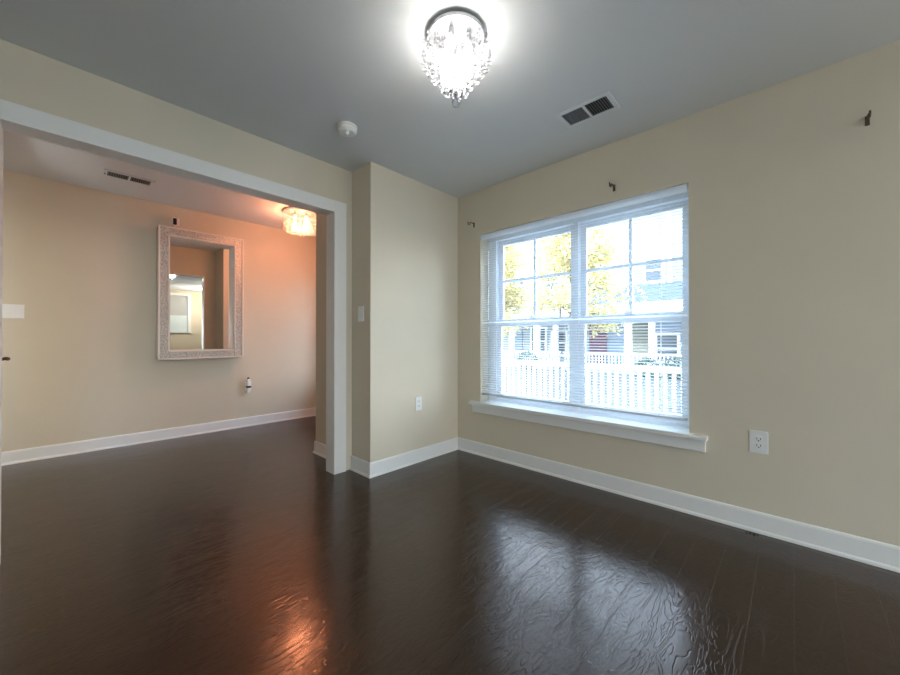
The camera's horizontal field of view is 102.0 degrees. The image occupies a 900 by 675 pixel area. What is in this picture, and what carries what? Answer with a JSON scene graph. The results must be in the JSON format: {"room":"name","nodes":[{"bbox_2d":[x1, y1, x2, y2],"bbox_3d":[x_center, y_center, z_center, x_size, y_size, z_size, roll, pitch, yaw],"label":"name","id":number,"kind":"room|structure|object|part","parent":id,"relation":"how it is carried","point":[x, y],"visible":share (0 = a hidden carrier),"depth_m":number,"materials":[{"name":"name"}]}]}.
{"room":"empty living room","nodes":[
{"label":"empty living room","id":0,"kind":"room"},
{"bbox_2d":[1,170,315,451],"bbox_3d":[-2.822,-0.176,4.183,0.120,2.520,3.500,0,0,43],"label":"wall","id":1,"kind":"structure","parent":0,"point":[80,261],"depth_m":3.60,"materials":[{"name":"beige paint"}]},
{"bbox_2d":[2,304,23,318],"bbox_3d":[-3.738,-0.224,3.116,0.010,0.120,0.125,0,0,43],"label":"light switch","id":2,"kind":"object","parent":1,"relation":"attached to","point":[8,310],"visible":0.85,"depth_m":3.11,"materials":[{"name":"white plastic"}]},
{"bbox_2d":[1,407,315,465],"bbox_3d":[-2.808,1.027,4.090,0.020,0.113,3.153,0,0,43],"label":"baseboard","id":3,"kind":"structure","parent":1,"relation":"attached to","point":[70,448],"depth_m":3.71,"materials":[{"name":"white paint"}]},
{"bbox_2d":[172,217,179,226],"bbox_3d":[-2.915,-1.213,3.871,0.060,0.112,0.062,0,0,43],"label":"security camera","id":4,"kind":"object","parent":1,"relation":"attached to","point":[175,221],"visible":0.79,"depth_m":3.85,"materials":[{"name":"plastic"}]},
{"bbox_2d":[156,224,243,359],"bbox_3d":[-2.759,-0.462,4.057,0.147,1.388,0.792,0,0,43],"label":"wall mirror","id":5,"kind":"object","parent":1,"relation":"attached to","point":[200,275],"visible":1,"depth_m":4.06,"materials":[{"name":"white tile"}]},
{"bbox_2d":[170,239,230,349],"bbox_3d":[-2.797,-0.462,4.092,0.004,1.192,0.594,0,0,45],"label":"mirror glass","id":6,"kind":"object","parent":5,"relation":"attached to","point":[200,274],"depth_m":4.08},
{"bbox_2d":[246,377,250,392],"bbox_3d":[-2.456,0.577,4.438,0.041,0.187,0.050,0,0,43],"label":"plug","id":7,"kind":"object","parent":1,"relation":"attached to","point":[248,386],"visible":1,"depth_m":4.43,"materials":[{"name":"white plastic"}]},
{"bbox_2d":[3,130,315,236],"bbox_3d":[-2.512,-1.547,2.964,2.312,0.250,4.860,0,0,43],"label":"ceiling","id":8,"kind":"structure","parent":0,"point":[22,154],"depth_m":3.34,"materials":[{"name":"white paint"}]},
{"bbox_2d":[103,169,154,186],"bbox_3d":[-2.856,-1.412,3.246,0.170,0.018,0.340,0,0,43],"label":"ceiling vent","id":9,"kind":"object","parent":8,"relation":"in","point":[109,173],"visible":1,"depth_m":3.24,"materials":[{"name":"white metal"}]},
{"bbox_2d":[282,207,315,235],"bbox_3d":[-1.692,-1.284,4.127,0.375,0.265,0.378,0,0,-30],"label":"crystal chandelier","id":10,"kind":"object","parent":8,"relation":"hanging from","point":[295,213],"visible":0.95,"depth_m":4.09,"materials":[{"name":"clear glass"}]},
{"bbox_2d":[0,39,351,469],"bbox_3d":[-2.056,-0.228,1.749,0.110,2.600,3.526,0,0,43],"label":"wall","id":11,"kind":"structure","parent":0,"point":[28,78],"depth_m":2.12,"materials":[{"name":"beige paint"}]},
{"bbox_2d":[0,99,345,562],"bbox_3d":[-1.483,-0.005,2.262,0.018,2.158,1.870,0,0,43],"label":"trim","id":12,"kind":"structure","parent":11,"relation":"attached to","point":[10,112],"depth_m":2.40,"materials":[{"name":"white paint"}]},
{"bbox_2d":[316,161,457,462],"bbox_3d":[-0.591,-0.220,3.483,0.885,2.600,1.007,0,0,43],"label":"wall","id":13,"kind":"structure","parent":0,"point":[405,229],"depth_m":3.08,"materials":[{"name":"beige paint"}]},
{"bbox_2d":[313,441,325,458],"bbox_3d":[-1.087,1.023,3.238,0.530,0.113,0.020,0,0,43],"label":"baseboard","id":14,"kind":"structure","parent":13,"relation":"attached to","point":[319,448],"depth_m":3.33,"materials":[{"name":"white paint"}]},
{"bbox_2d":[350,455,369,478],"bbox_3d":[-0.710,1.021,2.883,0.284,0.113,0.020,0,0,43],"label":"baseboard","id":15,"kind":"structure","parent":13,"relation":"attached to","point":[360,466],"depth_m":2.88,"materials":[{"name":"white paint"}]},
{"bbox_2d":[358,306,363,321],"bbox_3d":[-0.709,-0.188,2.895,0.075,0.120,0.010,0,0,43],"label":"light switch","id":16,"kind":"object","parent":13,"relation":"attached to","point":[361,308],"visible":1,"depth_m":2.89,"materials":[{"name":"white plastic"}]},
{"bbox_2d":[370,437,457,477],"bbox_3d":[-0.269,1.022,3.159,0.020,0.113,1.027,0,0,43],"label":"baseboard","id":17,"kind":"structure","parent":13,"relation":"attached to","point":[379,467],"depth_m":3.10,"materials":[{"name":"white paint"}]},
{"bbox_2d":[415,396,421,410],"bbox_3d":[-0.271,0.574,3.167,0.009,0.118,0.072,0,0,43],"label":"wall outlet","id":18,"kind":"object","parent":13,"relation":"attached to","point":[418,400],"visible":1,"depth_m":3.16,"materials":[{"name":"white plastic"}]},
{"bbox_2d":[0,416,899,674],"bbox_3d":[-0.349,1.128,0.982,8.162,0.120,4.760,0,0,43],"label":"floor","id":19,"kind":"structure","parent":0,"point":[237,551],"depth_m":1.63,"materials":[{"name":"brown wood"}]},
{"bbox_2d":[0,0,899,197],"bbox_3d":[0.459,-1.531,0.166,5.850,0.310,4.860,0,0,43],"label":"ceiling","id":20,"kind":"structure","parent":0,"point":[285,73],"depth_m":1.80,"materials":[{"name":"white paint"}]},
{"bbox_2d":[337,121,356,136],"bbox_3d":[-0.667,-1.331,2.361,0.128,0.068,0.128,0,0,43],"label":"smoke detector","id":21,"kind":"object","parent":20,"relation":"attached to","point":[345,128],"visible":1,"depth_m":2.33,"materials":[{"name":"white plastic"}]},
{"bbox_2d":[421,11,490,107],"bbox_3d":[0.027,-1.203,1.645,0.316,0.331,0.317,0,0,-11],"label":"crystal chandelier","id":22,"kind":"object","parent":20,"relation":"hanging from","point":[456,37],"visible":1,"depth_m":1.61,"materials":[{"name":"clear glass"}]},
{"bbox_2d":[440,40,447,62],"bbox_3d":[-0.027,-1.305,1.666,0.036,0.092,0.036,0,0,43],"label":"bulb","id":23,"kind":"object","parent":22,"relation":"attached to","point":[445,42],"depth_m":1.65,"materials":[{"name":"white glass"}]},
{"bbox_2d":[448,26,455,49],"bbox_3d":[0.007,-1.305,1.592,0.036,0.092,0.036,0,0,43],"label":"bulb","id":24,"kind":"object","parent":22,"relation":"attached to","point":[449,27],"depth_m":1.58,"materials":[{"name":"white glass"}]},
{"bbox_2d":[456,46,462,67],"bbox_3d":[0.047,-1.304,1.700,0.036,0.092,0.036,0,0,43],"label":"bulb","id":25,"kind":"object","parent":22,"relation":"attached to","point":[461,53],"depth_m":1.69,"materials":[{"name":"white glass"}]},
{"bbox_2d":[464,32,471,55],"bbox_3d":[0.081,-1.305,1.626,0.036,0.092,0.036,0,0,43],"label":"bulb","id":26,"kind":"object","parent":22,"relation":"attached to","point":[469,50],"depth_m":1.62,"materials":[{"name":"white glass"}]},
{"bbox_2d":[555,91,619,128],"bbox_3d":[0.827,-1.357,2.195,0.320,0.018,0.190,0,0,43],"label":"ceiling vent","id":27,"kind":"object","parent":20,"relation":"in","point":[604,103],"visible":1,"depth_m":2.18,"materials":[{"name":"white metal"}]},
{"bbox_2d":[458,40,899,545],"bbox_3d":[1.260,-0.184,2.587,8.012,2.520,0.227,0,0,43],"label":"wall","id":28,"kind":"structure","parent":0,"point":[794,201],"depth_m":1.98,"materials":[{"name":"beige paint"}]},
{"bbox_2d":[469,189,707,452],"bbox_3d":[0.929,-0.133,2.858,1.825,1.640,0.271,0,0,43],"label":"window","id":29,"kind":"structure","parent":28,"relation":"in","point":[654,433],"depth_m":2.82,"materials":[{"name":"white plastic"}]},
{"bbox_3d":[0.708,-0.181,3.183,0.858,1.540,0.100,0,0,43],"label":"frame","id":30,"kind":"part","parent":29,"relation":"part of","materials":[{"name":"white plastic"}]},
{"bbox_3d":[0.719,0.199,3.139,0.747,0.720,0.030,0,0,43],"label":"sash","id":31,"kind":"part","parent":29,"relation":"part of","materials":[{"name":"white plastic"}]},
{"bbox_3d":[0.742,-0.506,3.167,0.747,0.783,0.030,0,0,43],"label":"sash","id":32,"kind":"part","parent":29,"relation":"part of","materials":[{"name":"white plastic"}]},
{"bbox_2d":[481,184,687,420],"bbox_3d":[0.883,-0.213,2.809,1.612,1.468,0.045,0,0,43],"label":"window blind","id":33,"kind":"object","parent":29,"relation":"attached to","point":[679,189],"visible":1,"depth_m":2.65,"materials":[{"name":"white plastic"}]},
{"bbox_3d":[0.407,-0.201,3.265,0.002,1.428,0.027,0,0,43],"label":"ladder cord","id":34,"kind":"part","parent":33,"relation":"part of","materials":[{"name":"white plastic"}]},
{"bbox_3d":[0.887,-0.203,2.813,0.002,1.428,0.027,0,0,43],"label":"ladder cord","id":35,"kind":"part","parent":33,"relation":"part of","materials":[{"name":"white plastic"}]},
{"bbox_3d":[0.887,0.514,2.809,1.608,0.014,0.028,0,0,43],"label":"rail","id":36,"kind":"part","parent":33,"relation":"part of","materials":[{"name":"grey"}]},
{"bbox_3d":[1.367,-0.205,2.361,0.002,1.428,0.027,0,0,43],"label":"ladder cord","id":37,"kind":"part","parent":33,"relation":"part of","materials":[{"name":"white fabric"}]},
{"bbox_3d":[1.302,-0.184,2.624,0.772,1.540,0.100,0,0,43],"label":"frame","id":38,"kind":"part","parent":29,"relation":"part of","materials":[{"name":"white plastic"}]},
{"bbox_3d":[1.286,0.196,2.606,0.732,0.720,0.030,0,0,43],"label":"sash","id":39,"kind":"part","parent":29,"relation":"part of","materials":[{"name":"white plastic"}]},
{"bbox_3d":[1.308,-0.508,2.633,0.732,0.783,0.030,0,0,43],"label":"sash","id":40,"kind":"part","parent":29,"relation":"part of","materials":[{"name":"white plastic"}]},
{"bbox_2d":[458,437,899,572],"bbox_3d":[2.026,1.015,1.690,5.375,0.113,0.020,0,0,43],"label":"baseboard","id":41,"kind":"structure","parent":28,"relation":"attached to","point":[864,550],"depth_m":2.13,"materials":[{"name":"white paint"}]},
{"bbox_2d":[749,430,767,454],"bbox_3d":[1.700,0.576,2.007,0.080,0.122,0.009,0,0,43],"label":"wall outlet","id":42,"kind":"object","parent":28,"relation":"attached to","point":[758,440],"visible":1,"depth_m":2.00,"materials":[{"name":"white plastic"}]},
{"bbox_2d":[755,436,762,448],"bbox_3d":[1.699,0.576,2.005,0.034,0.068,0.004,0,0,43],"label":"socket","id":43,"kind":"object","parent":42,"relation":"attached to","point":[758,439],"depth_m":2.00,"materials":[{"name":"white plastic"}]},
{"bbox_2d":[865,110,870,125],"bbox_3d":[1.965,-1.036,1.709,0.016,0.046,0.091,0,0,43],"label":"curtain bracket","id":44,"kind":"object","parent":28,"relation":"attached to","point":[867,118],"visible":1,"depth_m":1.74,"materials":[{"name":"brown metal"}]},
{"bbox_3d":[1.994,-1.035,1.741,0.016,0.046,0.004,0,0,43],"label":"wall plate","id":45,"kind":"part","parent":44,"relation":"part of","materials":[{"name":"brown metal"}]},
{"label":"outside","id":46,"kind":"structure","parent":0,"visible":0},
{"bbox_3d":[-0.153,1.305,6.395,15.000,0.180,3.390,0,0,43],"label":"floor","id":47,"kind":"structure","parent":46,"visible":0},
{"bbox_2d":[503,360,681,414],"bbox_3d":[1.748,0.783,6.592,7.520,0.865,0.120,0,0,43],"label":"porch railing","id":48,"kind":"object","parent":47,"relation":"on","point":[510,361],"visible":0.04,"depth_m":5.90,"materials":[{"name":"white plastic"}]},
{"bbox_3d":[1.711,0.476,6.628,7.400,0.090,0.090,0,0,43],"label":"rail","id":49,"kind":"part","parent":48,"relation":"part of","materials":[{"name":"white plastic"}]},
{"bbox_3d":[1.711,1.129,6.625,7.400,0.055,0.060,0,0,43],"label":"rail","id":50,"kind":"part","parent":48,"relation":"part of","materials":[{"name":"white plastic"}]},
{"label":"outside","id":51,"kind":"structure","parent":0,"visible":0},
{"bbox_3d":[17.696,1.880,33.368,100.000,0.200,67.140,0,0,43],"label":"ground","id":52,"kind":"structure","parent":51,"visible":0},
{"bbox_2d":[517,351,537,369],"bbox_3d":[4.095,1.220,19.223,1.132,1.135,1.131,0,0,43],"label":"shrub","id":53,"kind":"object","parent":52,"relation":"on","point":[528,352],"visible":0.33,"depth_m":19.12,"materials":[{"name":"green plant"}]},
{"bbox_2d":[503,235,568,368],"bbox_3d":[5.739,-4.033,25.879,8.940,11.550,9.280,0,0,43],"label":"house","id":54,"kind":"structure","parent":52,"relation":"on","point":[527,244],"depth_m":21.83,"materials":[{"name":"grey"}]},
{"bbox_3d":[4.288,0.495,23.404,0.850,2.130,0.080,0,0,43],"label":"door","id":55,"kind":"part","parent":54,"relation":"part of","materials":[{"name":"blue"}]},
{"bbox_3d":[2.709,1.091,22.636,8.900,0.670,0.080,0,0,43],"label":"railing","id":56,"kind":"part","parent":54,"relation":"part of","materials":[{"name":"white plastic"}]},
{"bbox_3d":[5.449,0.225,22.340,0.900,1.500,0.060,0,0,43],"label":"pane","id":57,"kind":"part","parent":54,"relation":"part of","materials":[{"name":"grey"}]},
{"bbox_3d":[6.104,-3.303,21.741,0.900,1.050,0.060,0,0,43],"label":"pane","id":58,"kind":"part","parent":54,"relation":"part of","materials":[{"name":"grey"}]},
{"bbox_3d":[6.432,0.320,21.414,0.800,1.300,0.060,0,0,43],"label":"pane","id":59,"kind":"part","parent":54,"relation":"part of","materials":[{"name":"grey"}]},
{"bbox_2d":[561,209,682,375],"bbox_3d":[11.909,-4.062,20.069,7.790,11.550,9.280,0,0,43],"label":"house","id":60,"kind":"structure","parent":52,"relation":"on","point":[625,341],"depth_m":17.84,"materials":[{"name":"blue"}]},
{"bbox_3d":[8.070,0.377,19.843,0.940,2.330,0.080,0,0,43],"label":"door","id":61,"kind":"part","parent":60,"relation":"part of","materials":[{"name":"red"}]},
{"bbox_3d":[8.879,1.062,16.826,7.750,0.670,0.080,0,0,43],"label":"railing","id":62,"kind":"part","parent":60,"relation":"part of","materials":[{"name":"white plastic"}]},
{"bbox_3d":[9.566,-0.070,18.437,0.850,1.950,0.080,0,0,43],"label":"wall panel","id":63,"kind":"part","parent":60,"relation":"part of","materials":[{"name":"yellow"}]},
{"bbox_3d":[10.082,-3.322,17.994,0.730,1.050,0.060,0,0,43],"label":"pane","id":64,"kind":"part","parent":60,"relation":"part of","materials":[{"name":"grey"}]},
{"bbox_3d":[10.490,0.526,17.591,0.850,1.250,0.060,0,0,43],"label":"pane","id":65,"kind":"part","parent":60,"relation":"part of","materials":[{"name":"grey"}]},
{"bbox_2d":[636,357,659,376],"bbox_3d":[8.373,1.290,15.463,0.941,0.940,0.952,0,0,43],"label":"shrub","id":66,"kind":"object","parent":52,"relation":"on","point":[644,357],"visible":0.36,"depth_m":15.34,"materials":[{"name":"green plant"}]},
{"bbox_2d":[662,356,681,378],"bbox_3d":[9.112,1.236,14.637,1.039,1.040,1.044,0,0,43],"label":"shrub","id":67,"kind":"object","parent":52,"relation":"on","point":[671,356],"visible":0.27,"depth_m":14.61,"materials":[{"name":"green plant"}]},
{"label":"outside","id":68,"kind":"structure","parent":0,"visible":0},
{"bbox_2d":[505,367,680,413],"bbox_3d":[1.084,1.687,15.729,80.000,0.030,10.000,0,0,43],"label":"pavement","id":69,"kind":"structure","parent":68,"point":[505,367],"depth_m":11.80,"materials":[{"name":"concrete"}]},
{"bbox_2d":[503,242,538,343],"bbox_3d":[1.589,-1.866,16.373,4.779,7.130,4.854,0,0,11],"label":"tree","id":70,"kind":"object","parent":69,"relation":"on","point":[512,254],"visible":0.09,"depth_m":15.70,"materials":[{"name":"yellow plant"}]},
{"bbox_2d":[507,224,647,337],"bbox_3d":[4.203,-1.563,12.644,4.462,6.487,4.178,0,0,-7],"label":"tree","id":71,"kind":"object","parent":69,"relation":"on","point":[610,286],"visible":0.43,"depth_m":12.16,"materials":[{"name":"yellow plant"}]}
]}

